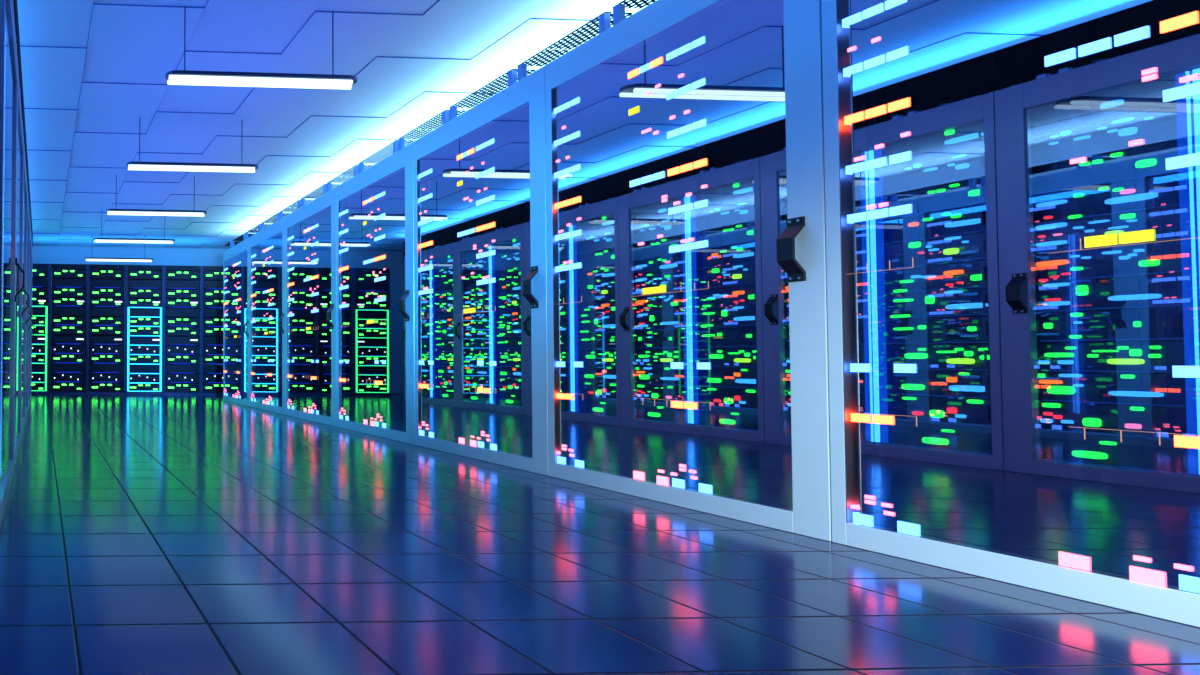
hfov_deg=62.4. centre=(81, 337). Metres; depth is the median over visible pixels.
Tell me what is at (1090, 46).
indicator light
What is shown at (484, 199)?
indicator light
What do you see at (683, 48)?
indicator light
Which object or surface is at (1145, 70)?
indicator light
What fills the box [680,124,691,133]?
indicator light
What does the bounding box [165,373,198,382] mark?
server
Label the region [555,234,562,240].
indicator light
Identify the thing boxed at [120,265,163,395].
rack
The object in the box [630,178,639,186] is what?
indicator light
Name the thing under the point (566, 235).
indicator light
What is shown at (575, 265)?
indicator light
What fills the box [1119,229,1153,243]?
indicator light
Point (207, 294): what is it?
server
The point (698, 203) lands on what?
indicator light
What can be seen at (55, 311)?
server
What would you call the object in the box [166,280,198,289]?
server
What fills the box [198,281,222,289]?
server
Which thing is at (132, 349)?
server
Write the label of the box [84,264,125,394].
rack
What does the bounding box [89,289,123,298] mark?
server
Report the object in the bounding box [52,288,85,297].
server
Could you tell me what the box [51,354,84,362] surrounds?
server
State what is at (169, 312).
server
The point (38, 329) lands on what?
server
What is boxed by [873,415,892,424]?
indicator light
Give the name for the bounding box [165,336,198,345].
server
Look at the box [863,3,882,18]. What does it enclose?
indicator light
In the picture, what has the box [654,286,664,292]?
indicator light
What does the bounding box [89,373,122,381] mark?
server
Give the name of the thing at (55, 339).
server
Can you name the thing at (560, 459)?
indicator light
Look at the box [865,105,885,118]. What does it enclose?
indicator light
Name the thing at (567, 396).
indicator light
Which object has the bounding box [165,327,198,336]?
server
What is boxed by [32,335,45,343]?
server
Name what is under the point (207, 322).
server
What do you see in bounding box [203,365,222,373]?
server
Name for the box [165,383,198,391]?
server
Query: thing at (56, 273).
server
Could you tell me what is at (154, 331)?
server
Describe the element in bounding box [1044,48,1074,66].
indicator light
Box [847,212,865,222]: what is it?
indicator light
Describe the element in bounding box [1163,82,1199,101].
indicator light
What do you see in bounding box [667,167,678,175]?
indicator light
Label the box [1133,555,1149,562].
indicator light
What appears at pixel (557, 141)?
indicator light
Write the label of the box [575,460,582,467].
indicator light
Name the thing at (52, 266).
rack
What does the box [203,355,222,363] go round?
server
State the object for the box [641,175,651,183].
indicator light
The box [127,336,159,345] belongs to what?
server
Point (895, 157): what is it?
indicator light
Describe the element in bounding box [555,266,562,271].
indicator light
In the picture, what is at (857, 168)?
indicator light
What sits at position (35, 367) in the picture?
server
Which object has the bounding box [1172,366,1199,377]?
indicator light
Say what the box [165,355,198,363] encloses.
server
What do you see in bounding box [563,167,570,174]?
indicator light
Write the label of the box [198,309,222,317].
server
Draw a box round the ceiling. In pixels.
[17,0,656,248]
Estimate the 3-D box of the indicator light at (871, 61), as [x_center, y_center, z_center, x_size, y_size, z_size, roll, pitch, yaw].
[2.588,-0.900,2.450,0.003,0.028,0.057,1,-2,-3]
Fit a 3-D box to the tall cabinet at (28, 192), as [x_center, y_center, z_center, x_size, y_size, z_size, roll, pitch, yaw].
[-1.025,-0.410,7.618,1.049,2.450,1.430,1,-2,-3]
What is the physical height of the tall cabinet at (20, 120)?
2.450 m
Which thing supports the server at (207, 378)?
in the rack at (203, 268)
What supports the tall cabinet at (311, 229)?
on the floor
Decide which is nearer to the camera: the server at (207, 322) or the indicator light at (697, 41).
the indicator light at (697, 41)
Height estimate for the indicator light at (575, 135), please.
0.028 m
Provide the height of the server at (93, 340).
0.146 m
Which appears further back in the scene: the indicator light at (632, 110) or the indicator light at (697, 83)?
the indicator light at (632, 110)
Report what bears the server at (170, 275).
in the rack at (166, 267)
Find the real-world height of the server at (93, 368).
0.146 m
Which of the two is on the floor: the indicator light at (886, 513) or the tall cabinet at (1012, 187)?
the tall cabinet at (1012, 187)
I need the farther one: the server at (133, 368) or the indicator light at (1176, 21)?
the server at (133, 368)
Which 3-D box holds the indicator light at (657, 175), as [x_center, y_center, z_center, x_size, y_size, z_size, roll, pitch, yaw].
[2.540,-0.712,3.304,0.003,0.028,0.057,1,-2,-3]
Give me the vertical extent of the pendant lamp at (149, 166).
0.469 m
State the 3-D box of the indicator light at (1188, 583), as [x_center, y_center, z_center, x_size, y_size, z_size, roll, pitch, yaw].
[2.612,0.581,1.756,0.003,0.036,0.057,1,-2,-3]
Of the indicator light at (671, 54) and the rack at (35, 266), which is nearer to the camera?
the indicator light at (671, 54)
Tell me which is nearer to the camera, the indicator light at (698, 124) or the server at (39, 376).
the indicator light at (698, 124)
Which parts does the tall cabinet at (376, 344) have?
glass pane, handle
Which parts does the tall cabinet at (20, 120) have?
glass pane, handle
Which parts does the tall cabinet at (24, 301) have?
glass pane, handle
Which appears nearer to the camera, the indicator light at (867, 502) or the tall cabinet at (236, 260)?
the indicator light at (867, 502)
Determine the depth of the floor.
2.11 m
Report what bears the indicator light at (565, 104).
attached to the tall cabinet at (687, 320)
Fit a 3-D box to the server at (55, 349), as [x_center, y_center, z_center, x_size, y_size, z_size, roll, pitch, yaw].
[-0.248,0.207,12.831,0.568,0.146,0.758,1,-2,-3]
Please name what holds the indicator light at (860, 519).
attached to the tall cabinet at (1012, 187)
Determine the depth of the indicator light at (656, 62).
3.32 m
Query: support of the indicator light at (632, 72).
attached to the tall cabinet at (687, 320)
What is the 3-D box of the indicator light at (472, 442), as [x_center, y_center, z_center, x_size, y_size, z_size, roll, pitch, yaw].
[2.452,0.663,4.702,0.003,0.036,0.057,1,-2,-3]
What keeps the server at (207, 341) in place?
in the rack at (203, 268)
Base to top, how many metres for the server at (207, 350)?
0.146 m
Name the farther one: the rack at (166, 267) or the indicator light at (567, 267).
the rack at (166, 267)
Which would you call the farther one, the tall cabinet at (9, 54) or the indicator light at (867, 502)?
the tall cabinet at (9, 54)
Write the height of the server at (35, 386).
0.146 m
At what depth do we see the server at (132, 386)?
12.51 m
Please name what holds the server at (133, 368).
in the rack at (128, 267)
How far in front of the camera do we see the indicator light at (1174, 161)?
1.78 m
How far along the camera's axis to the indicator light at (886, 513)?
2.40 m
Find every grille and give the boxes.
[224,230,258,245]
[250,208,297,229]
[286,177,350,207]
[337,130,431,176]
[413,49,568,129]
[545,0,654,49]
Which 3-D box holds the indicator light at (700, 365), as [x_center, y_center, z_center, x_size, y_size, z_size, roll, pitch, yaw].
[2.545,0.117,3.073,0.003,0.028,0.057,1,-2,-3]
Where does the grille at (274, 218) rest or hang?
attached to the tall cabinet at (268, 245)
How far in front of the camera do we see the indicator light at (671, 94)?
3.24 m
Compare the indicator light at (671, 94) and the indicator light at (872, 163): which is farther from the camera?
the indicator light at (671, 94)
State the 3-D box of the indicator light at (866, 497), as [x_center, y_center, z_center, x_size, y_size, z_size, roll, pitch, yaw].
[2.575,0.523,2.452,0.003,0.012,0.027,1,-2,-3]
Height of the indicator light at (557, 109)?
0.028 m
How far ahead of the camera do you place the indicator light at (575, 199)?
3.81 m
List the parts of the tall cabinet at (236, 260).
glass pane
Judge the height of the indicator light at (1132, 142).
0.012 m
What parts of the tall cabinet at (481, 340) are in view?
glass pane, handle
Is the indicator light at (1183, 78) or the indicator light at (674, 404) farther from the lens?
the indicator light at (674, 404)
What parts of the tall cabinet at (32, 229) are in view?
glass pane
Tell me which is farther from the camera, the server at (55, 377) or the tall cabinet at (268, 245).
the server at (55, 377)
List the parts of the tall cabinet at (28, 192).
glass pane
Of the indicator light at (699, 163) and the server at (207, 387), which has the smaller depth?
the indicator light at (699, 163)
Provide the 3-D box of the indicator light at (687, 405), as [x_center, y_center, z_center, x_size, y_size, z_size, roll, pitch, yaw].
[2.541,0.284,3.132,0.003,0.028,0.057,1,-2,-3]
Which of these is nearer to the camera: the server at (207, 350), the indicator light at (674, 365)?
the indicator light at (674, 365)
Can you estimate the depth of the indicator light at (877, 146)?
2.43 m
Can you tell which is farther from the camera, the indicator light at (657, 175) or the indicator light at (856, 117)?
the indicator light at (657, 175)
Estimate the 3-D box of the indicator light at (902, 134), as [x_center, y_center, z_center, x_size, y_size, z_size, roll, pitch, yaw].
[2.591,-0.639,2.361,0.003,0.012,0.022,1,-2,-3]
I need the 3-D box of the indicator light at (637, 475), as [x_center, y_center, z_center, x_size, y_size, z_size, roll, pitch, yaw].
[2.523,0.626,3.399,0.003,0.036,0.057,1,-2,-3]
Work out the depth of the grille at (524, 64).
4.66 m
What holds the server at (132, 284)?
in the rack at (128, 267)
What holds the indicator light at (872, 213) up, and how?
attached to the tall cabinet at (1012, 187)
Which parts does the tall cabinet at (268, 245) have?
glass pane, handle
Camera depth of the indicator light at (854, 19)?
2.52 m
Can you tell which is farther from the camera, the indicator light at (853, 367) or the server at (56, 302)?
the server at (56, 302)
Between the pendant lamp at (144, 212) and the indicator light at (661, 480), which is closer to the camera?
the indicator light at (661, 480)
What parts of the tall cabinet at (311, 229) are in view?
glass pane, handle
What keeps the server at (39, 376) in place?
in the rack at (35, 266)
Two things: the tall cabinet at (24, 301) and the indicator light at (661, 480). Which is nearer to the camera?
the indicator light at (661, 480)
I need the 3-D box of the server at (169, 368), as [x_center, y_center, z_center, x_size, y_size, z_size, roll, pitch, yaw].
[1.661,0.539,12.927,0.568,0.146,0.754,1,-2,-3]
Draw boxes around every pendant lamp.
[85,257,152,261]
[93,213,174,243]
[106,175,206,216]
[126,117,257,172]
[166,6,356,89]
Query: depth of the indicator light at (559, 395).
3.91 m
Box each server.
[31,383,45,391]
[32,278,47,287]
[32,288,46,296]
[32,297,46,305]
[32,307,45,315]
[32,326,45,334]
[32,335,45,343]
[32,345,44,353]
[32,354,44,362]
[32,364,44,372]
[32,372,44,381]
[33,269,47,278]
[33,316,45,324]
[51,298,85,306]
[51,307,85,316]
[51,316,85,325]
[51,326,84,335]
[51,335,84,344]
[51,345,84,353]
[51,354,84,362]
[51,363,84,372]
[51,373,84,381]
[51,382,84,391]
[52,269,85,278]
[52,279,85,288]
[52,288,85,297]
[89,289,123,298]
[89,298,123,307]
[89,307,123,316]
[89,317,123,326]
[89,326,123,335]
[89,336,123,344]
[89,345,122,353]
[89,355,122,363]
[89,364,122,372]
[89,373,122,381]
[89,382,122,391]
[90,270,123,279]
[90,279,123,288]
[123,317,159,326]
[123,327,159,335]
[127,308,159,317]
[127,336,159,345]
[127,345,159,353]
[127,383,160,391]
[128,270,161,279]
[128,280,161,288]
[128,289,161,298]
[128,298,161,306]
[129,355,159,363]
[129,364,159,372]
[129,374,159,382]
[159,308,198,317]
[160,290,198,298]
[161,271,198,280]
[165,299,198,308]
[165,318,198,326]
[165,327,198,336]
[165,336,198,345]
[165,346,198,354]
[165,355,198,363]
[165,364,198,373]
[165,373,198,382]
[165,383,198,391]
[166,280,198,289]
[195,327,222,336]
[195,373,222,382]
[197,271,222,280]
[197,299,222,308]
[197,337,222,345]
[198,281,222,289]
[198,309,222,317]
[198,383,222,391]
[203,290,222,299]
[203,318,222,327]
[203,346,222,354]
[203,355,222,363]
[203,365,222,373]
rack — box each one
[31,263,49,394]
[49,264,87,394]
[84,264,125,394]
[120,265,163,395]
[161,265,200,395]
[191,266,222,395]
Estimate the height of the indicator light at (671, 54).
0.028 m
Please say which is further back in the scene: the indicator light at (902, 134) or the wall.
the wall
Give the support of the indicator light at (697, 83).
attached to the tall cabinet at (687, 320)
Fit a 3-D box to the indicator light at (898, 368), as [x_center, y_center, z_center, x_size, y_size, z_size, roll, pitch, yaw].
[2.584,0.097,2.356,0.003,0.028,0.057,1,-2,-3]
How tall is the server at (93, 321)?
0.146 m
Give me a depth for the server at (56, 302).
12.48 m
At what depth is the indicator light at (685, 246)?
3.15 m
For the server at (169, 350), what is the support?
in the rack at (166, 267)
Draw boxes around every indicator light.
[468,148,473,154]
[470,440,475,446]
[477,361,482,365]
[478,441,483,447]
[482,197,487,203]
[490,361,495,365]
[490,443,495,449]
[554,105,561,113]
[554,138,561,146]
[554,170,561,177]
[554,202,562,208]
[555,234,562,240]
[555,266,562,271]
[556,362,563,366]
[557,393,564,398]
[557,456,564,464]
[562,101,569,109]
[562,135,569,142]
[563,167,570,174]
[563,199,570,206]
[563,232,570,238]
[564,264,571,270]
[565,394,573,399]
[571,97,578,105]
[571,131,579,139]
[571,164,579,171]
[572,196,580,203]
[572,229,580,236]
[572,262,580,268]
[574,362,581,366]
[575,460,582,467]
[628,68,637,78]
[628,106,638,115]
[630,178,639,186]
[633,471,643,480]
[639,63,649,73]
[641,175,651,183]
[643,287,653,293]
[651,57,661,67]
[653,171,663,180]
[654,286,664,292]
[657,476,667,485]
[666,49,677,60]
[666,89,677,99]
[667,128,678,138]
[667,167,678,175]
[668,206,679,214]
[669,245,680,252]
[671,362,682,368]
[671,401,682,407]
[672,478,683,488]
[678,43,690,54]
[679,84,690,94]
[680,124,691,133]
[680,163,692,172]
[680,203,692,211]
[681,242,693,250]
[684,402,696,408]
[692,36,703,48]
[692,78,704,89]
[693,119,705,129]
[694,158,706,168]
[694,199,706,208]
[694,240,706,248]
[697,362,709,368]
[699,483,711,493]
[842,12,860,27]
[843,62,862,76]
[844,111,863,124]
[845,162,864,174]
[847,46,854,51]
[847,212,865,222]
[850,364,869,371]
[850,505,859,509]
[851,413,869,422]
[853,512,872,526]
[854,156,863,160]
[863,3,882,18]
[864,54,884,69]
[864,495,874,499]
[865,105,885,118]
[865,500,874,504]
[866,157,885,169]
[866,205,874,208]
[867,208,887,219]
[871,37,879,42]
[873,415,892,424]
[875,144,882,148]
[879,202,886,206]
[881,503,891,507]
[884,511,893,515]
[885,0,905,9]
[886,46,907,61]
[888,97,908,111]
[889,151,910,164]
[889,204,910,215]
[894,364,915,372]
[897,521,918,536]
[900,132,908,136]
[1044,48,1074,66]
[1058,551,1089,570]
[1070,157,1084,163]
[1078,37,1109,56]
[1084,233,1116,247]
[1114,26,1148,46]
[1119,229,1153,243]
[1129,139,1142,145]
[1129,566,1164,586]
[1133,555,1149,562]
[1142,67,1155,74]
[1142,74,1155,81]
[1160,11,1196,32]
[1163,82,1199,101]
[1166,153,1199,169]
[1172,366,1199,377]
[1174,435,1199,448]
[1174,563,1191,570]
[1179,74,1197,82]
[1179,574,1199,593]
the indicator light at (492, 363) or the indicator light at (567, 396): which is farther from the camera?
the indicator light at (492, 363)
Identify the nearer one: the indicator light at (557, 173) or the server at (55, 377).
the indicator light at (557, 173)
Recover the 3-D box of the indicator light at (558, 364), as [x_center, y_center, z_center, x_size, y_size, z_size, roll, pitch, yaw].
[2.517,0.140,3.919,0.039,0.028,0.057,1,-2,-3]
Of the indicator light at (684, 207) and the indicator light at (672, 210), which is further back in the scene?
the indicator light at (672, 210)
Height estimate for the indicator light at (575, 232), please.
0.028 m
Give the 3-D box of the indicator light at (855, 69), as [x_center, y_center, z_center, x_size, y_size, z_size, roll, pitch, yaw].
[2.603,-0.898,2.516,0.039,0.028,0.057,1,-2,-3]
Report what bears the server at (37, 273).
in the rack at (35, 266)
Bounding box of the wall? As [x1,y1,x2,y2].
[33,246,227,389]
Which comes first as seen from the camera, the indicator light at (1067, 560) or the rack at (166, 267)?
the indicator light at (1067, 560)
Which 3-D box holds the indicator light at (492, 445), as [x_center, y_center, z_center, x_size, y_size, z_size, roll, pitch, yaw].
[2.463,0.656,4.492,0.003,0.036,0.057,1,-2,-3]
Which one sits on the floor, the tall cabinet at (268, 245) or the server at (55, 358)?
the tall cabinet at (268, 245)
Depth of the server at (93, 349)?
12.49 m
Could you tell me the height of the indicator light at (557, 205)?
0.028 m
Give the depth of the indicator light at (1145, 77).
1.84 m
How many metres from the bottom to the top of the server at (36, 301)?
0.146 m
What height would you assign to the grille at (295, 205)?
0.003 m
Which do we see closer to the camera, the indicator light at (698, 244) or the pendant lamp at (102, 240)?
the indicator light at (698, 244)
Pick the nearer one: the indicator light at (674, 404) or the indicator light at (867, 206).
the indicator light at (867, 206)
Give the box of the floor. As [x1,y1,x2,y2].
[0,395,1199,674]
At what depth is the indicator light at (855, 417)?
2.48 m
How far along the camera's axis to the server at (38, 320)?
12.45 m
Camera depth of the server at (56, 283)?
12.49 m
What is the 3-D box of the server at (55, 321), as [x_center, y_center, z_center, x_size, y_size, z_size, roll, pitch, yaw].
[-0.244,-0.266,12.844,0.568,0.146,0.758,1,-2,-3]
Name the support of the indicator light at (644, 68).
attached to the tall cabinet at (687, 320)
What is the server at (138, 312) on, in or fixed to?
in the rack at (128, 267)
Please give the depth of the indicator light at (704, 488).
3.06 m
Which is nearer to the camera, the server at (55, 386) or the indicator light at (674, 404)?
the indicator light at (674, 404)
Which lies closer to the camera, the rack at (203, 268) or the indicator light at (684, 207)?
the indicator light at (684, 207)
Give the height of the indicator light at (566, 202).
0.028 m
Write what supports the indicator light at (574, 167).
attached to the tall cabinet at (687, 320)
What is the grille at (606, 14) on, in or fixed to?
attached to the tall cabinet at (687, 320)
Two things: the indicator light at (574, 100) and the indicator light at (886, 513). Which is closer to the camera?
the indicator light at (886, 513)
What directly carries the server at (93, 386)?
in the rack at (90, 266)
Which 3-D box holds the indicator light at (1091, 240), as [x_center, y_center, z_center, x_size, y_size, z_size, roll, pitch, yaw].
[2.611,-0.248,1.923,0.003,0.028,0.057,1,-2,-3]
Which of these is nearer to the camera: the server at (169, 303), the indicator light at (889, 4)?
the indicator light at (889, 4)
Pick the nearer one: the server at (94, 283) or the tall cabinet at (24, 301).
the tall cabinet at (24, 301)
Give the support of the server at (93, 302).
in the rack at (90, 266)
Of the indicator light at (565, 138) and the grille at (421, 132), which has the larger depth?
the grille at (421, 132)
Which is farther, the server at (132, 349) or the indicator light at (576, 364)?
the server at (132, 349)
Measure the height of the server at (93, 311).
0.146 m
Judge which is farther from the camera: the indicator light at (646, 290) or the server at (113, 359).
the server at (113, 359)
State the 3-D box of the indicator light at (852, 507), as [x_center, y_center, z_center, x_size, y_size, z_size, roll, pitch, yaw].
[2.590,0.565,2.496,0.039,0.012,0.027,1,-2,-3]
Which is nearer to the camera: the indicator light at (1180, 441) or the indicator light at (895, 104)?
the indicator light at (1180, 441)
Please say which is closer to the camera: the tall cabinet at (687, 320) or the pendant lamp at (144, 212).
the tall cabinet at (687, 320)
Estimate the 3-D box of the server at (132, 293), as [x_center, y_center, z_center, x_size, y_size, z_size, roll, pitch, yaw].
[1.033,-0.726,12.926,0.568,0.146,0.758,1,-2,-3]
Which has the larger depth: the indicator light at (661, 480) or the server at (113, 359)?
the server at (113, 359)
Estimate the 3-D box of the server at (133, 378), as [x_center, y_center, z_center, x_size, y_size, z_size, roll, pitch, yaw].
[1.023,0.691,12.886,0.568,0.146,0.758,1,-2,-3]
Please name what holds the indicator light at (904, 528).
attached to the tall cabinet at (1012, 187)
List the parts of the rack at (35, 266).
light frame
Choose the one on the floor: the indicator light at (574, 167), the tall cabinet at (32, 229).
the tall cabinet at (32, 229)
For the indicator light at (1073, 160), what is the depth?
1.97 m
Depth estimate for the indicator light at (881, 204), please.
2.42 m
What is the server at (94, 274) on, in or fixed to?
in the rack at (90, 266)
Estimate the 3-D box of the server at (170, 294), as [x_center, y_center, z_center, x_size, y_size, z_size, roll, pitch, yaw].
[1.671,-0.721,12.960,0.568,0.146,0.758,1,-2,-3]
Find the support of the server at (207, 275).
in the rack at (203, 268)
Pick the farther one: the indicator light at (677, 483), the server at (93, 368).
the server at (93, 368)
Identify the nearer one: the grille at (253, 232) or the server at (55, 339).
the grille at (253, 232)
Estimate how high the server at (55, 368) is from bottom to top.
0.146 m
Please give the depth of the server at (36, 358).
12.43 m
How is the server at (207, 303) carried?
in the rack at (203, 268)
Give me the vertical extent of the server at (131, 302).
0.146 m
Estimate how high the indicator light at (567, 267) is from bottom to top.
0.028 m
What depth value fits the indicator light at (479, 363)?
4.63 m
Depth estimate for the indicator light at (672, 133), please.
3.23 m
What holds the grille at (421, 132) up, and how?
attached to the tall cabinet at (376, 344)
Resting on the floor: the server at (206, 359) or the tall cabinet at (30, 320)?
the tall cabinet at (30, 320)
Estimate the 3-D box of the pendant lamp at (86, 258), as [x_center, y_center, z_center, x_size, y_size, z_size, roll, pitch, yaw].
[0.631,-1.520,12.642,1.157,0.469,0.120,1,-2,-3]
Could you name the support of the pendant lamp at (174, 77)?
hanging from the ceiling
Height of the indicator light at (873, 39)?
0.012 m
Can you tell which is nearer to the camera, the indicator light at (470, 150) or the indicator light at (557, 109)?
the indicator light at (557, 109)
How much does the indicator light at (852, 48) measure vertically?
0.012 m
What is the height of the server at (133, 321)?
0.146 m
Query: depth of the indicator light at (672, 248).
3.21 m
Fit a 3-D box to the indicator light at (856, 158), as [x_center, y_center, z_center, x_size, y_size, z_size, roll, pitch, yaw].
[2.583,-0.595,2.493,0.003,0.012,0.027,1,-2,-3]
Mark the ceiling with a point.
(91, 69)
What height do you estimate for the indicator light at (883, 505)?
0.012 m
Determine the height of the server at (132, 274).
0.146 m
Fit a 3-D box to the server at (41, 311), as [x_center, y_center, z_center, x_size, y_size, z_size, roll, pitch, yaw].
[-0.880,-0.429,12.816,0.568,0.146,0.753,1,-2,-3]
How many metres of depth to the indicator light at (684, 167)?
3.16 m
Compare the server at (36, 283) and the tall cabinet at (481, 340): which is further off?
the server at (36, 283)
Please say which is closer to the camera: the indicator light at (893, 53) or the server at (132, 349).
the indicator light at (893, 53)
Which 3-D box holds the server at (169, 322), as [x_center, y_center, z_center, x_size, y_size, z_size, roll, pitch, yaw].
[1.667,-0.248,12.947,0.568,0.146,0.758,1,-2,-3]
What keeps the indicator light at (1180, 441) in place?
attached to the tall cabinet at (1012, 187)
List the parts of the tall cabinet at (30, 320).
glass pane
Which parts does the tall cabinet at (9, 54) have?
glass pane, handle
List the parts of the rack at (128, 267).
light frame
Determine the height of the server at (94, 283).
0.146 m
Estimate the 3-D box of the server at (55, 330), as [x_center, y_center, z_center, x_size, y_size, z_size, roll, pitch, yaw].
[-0.245,-0.108,12.839,0.568,0.146,0.758,1,-2,-3]
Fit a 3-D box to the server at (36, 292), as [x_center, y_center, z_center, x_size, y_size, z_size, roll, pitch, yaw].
[-0.878,-0.744,12.822,0.568,0.146,0.758,1,-2,-3]
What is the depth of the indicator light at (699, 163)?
3.09 m
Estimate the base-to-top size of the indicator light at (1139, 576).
0.036 m
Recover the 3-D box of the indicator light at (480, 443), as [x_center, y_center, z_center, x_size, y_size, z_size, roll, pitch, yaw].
[2.457,0.659,4.621,0.003,0.036,0.057,1,-2,-3]
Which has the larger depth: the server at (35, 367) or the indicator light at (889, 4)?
the server at (35, 367)
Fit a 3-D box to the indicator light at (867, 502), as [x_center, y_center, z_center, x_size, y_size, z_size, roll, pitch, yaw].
[2.575,0.539,2.452,0.003,0.012,0.027,1,-2,-3]
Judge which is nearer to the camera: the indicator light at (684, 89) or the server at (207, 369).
the indicator light at (684, 89)
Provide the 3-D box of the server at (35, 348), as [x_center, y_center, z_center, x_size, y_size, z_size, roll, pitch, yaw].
[-0.885,0.201,12.796,0.568,0.146,0.758,1,-2,-3]
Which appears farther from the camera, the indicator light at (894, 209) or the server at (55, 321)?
the server at (55, 321)
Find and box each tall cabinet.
[0,0,24,526]
[14,21,28,468]
[21,110,31,439]
[25,170,32,422]
[28,200,33,410]
[30,229,34,401]
[223,230,258,405]
[250,208,297,414]
[286,177,350,426]
[337,130,431,444]
[413,49,568,475]
[545,0,831,540]
[821,0,1199,626]
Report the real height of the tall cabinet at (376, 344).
2.307 m
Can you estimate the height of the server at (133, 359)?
0.146 m
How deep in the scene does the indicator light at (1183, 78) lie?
1.78 m
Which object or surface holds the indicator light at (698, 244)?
attached to the tall cabinet at (687, 320)
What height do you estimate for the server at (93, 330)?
0.146 m
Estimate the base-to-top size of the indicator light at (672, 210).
0.028 m
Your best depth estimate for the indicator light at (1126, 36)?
1.87 m
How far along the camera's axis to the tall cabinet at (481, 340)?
4.59 m
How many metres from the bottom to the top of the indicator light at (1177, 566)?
0.012 m
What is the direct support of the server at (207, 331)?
in the rack at (203, 268)

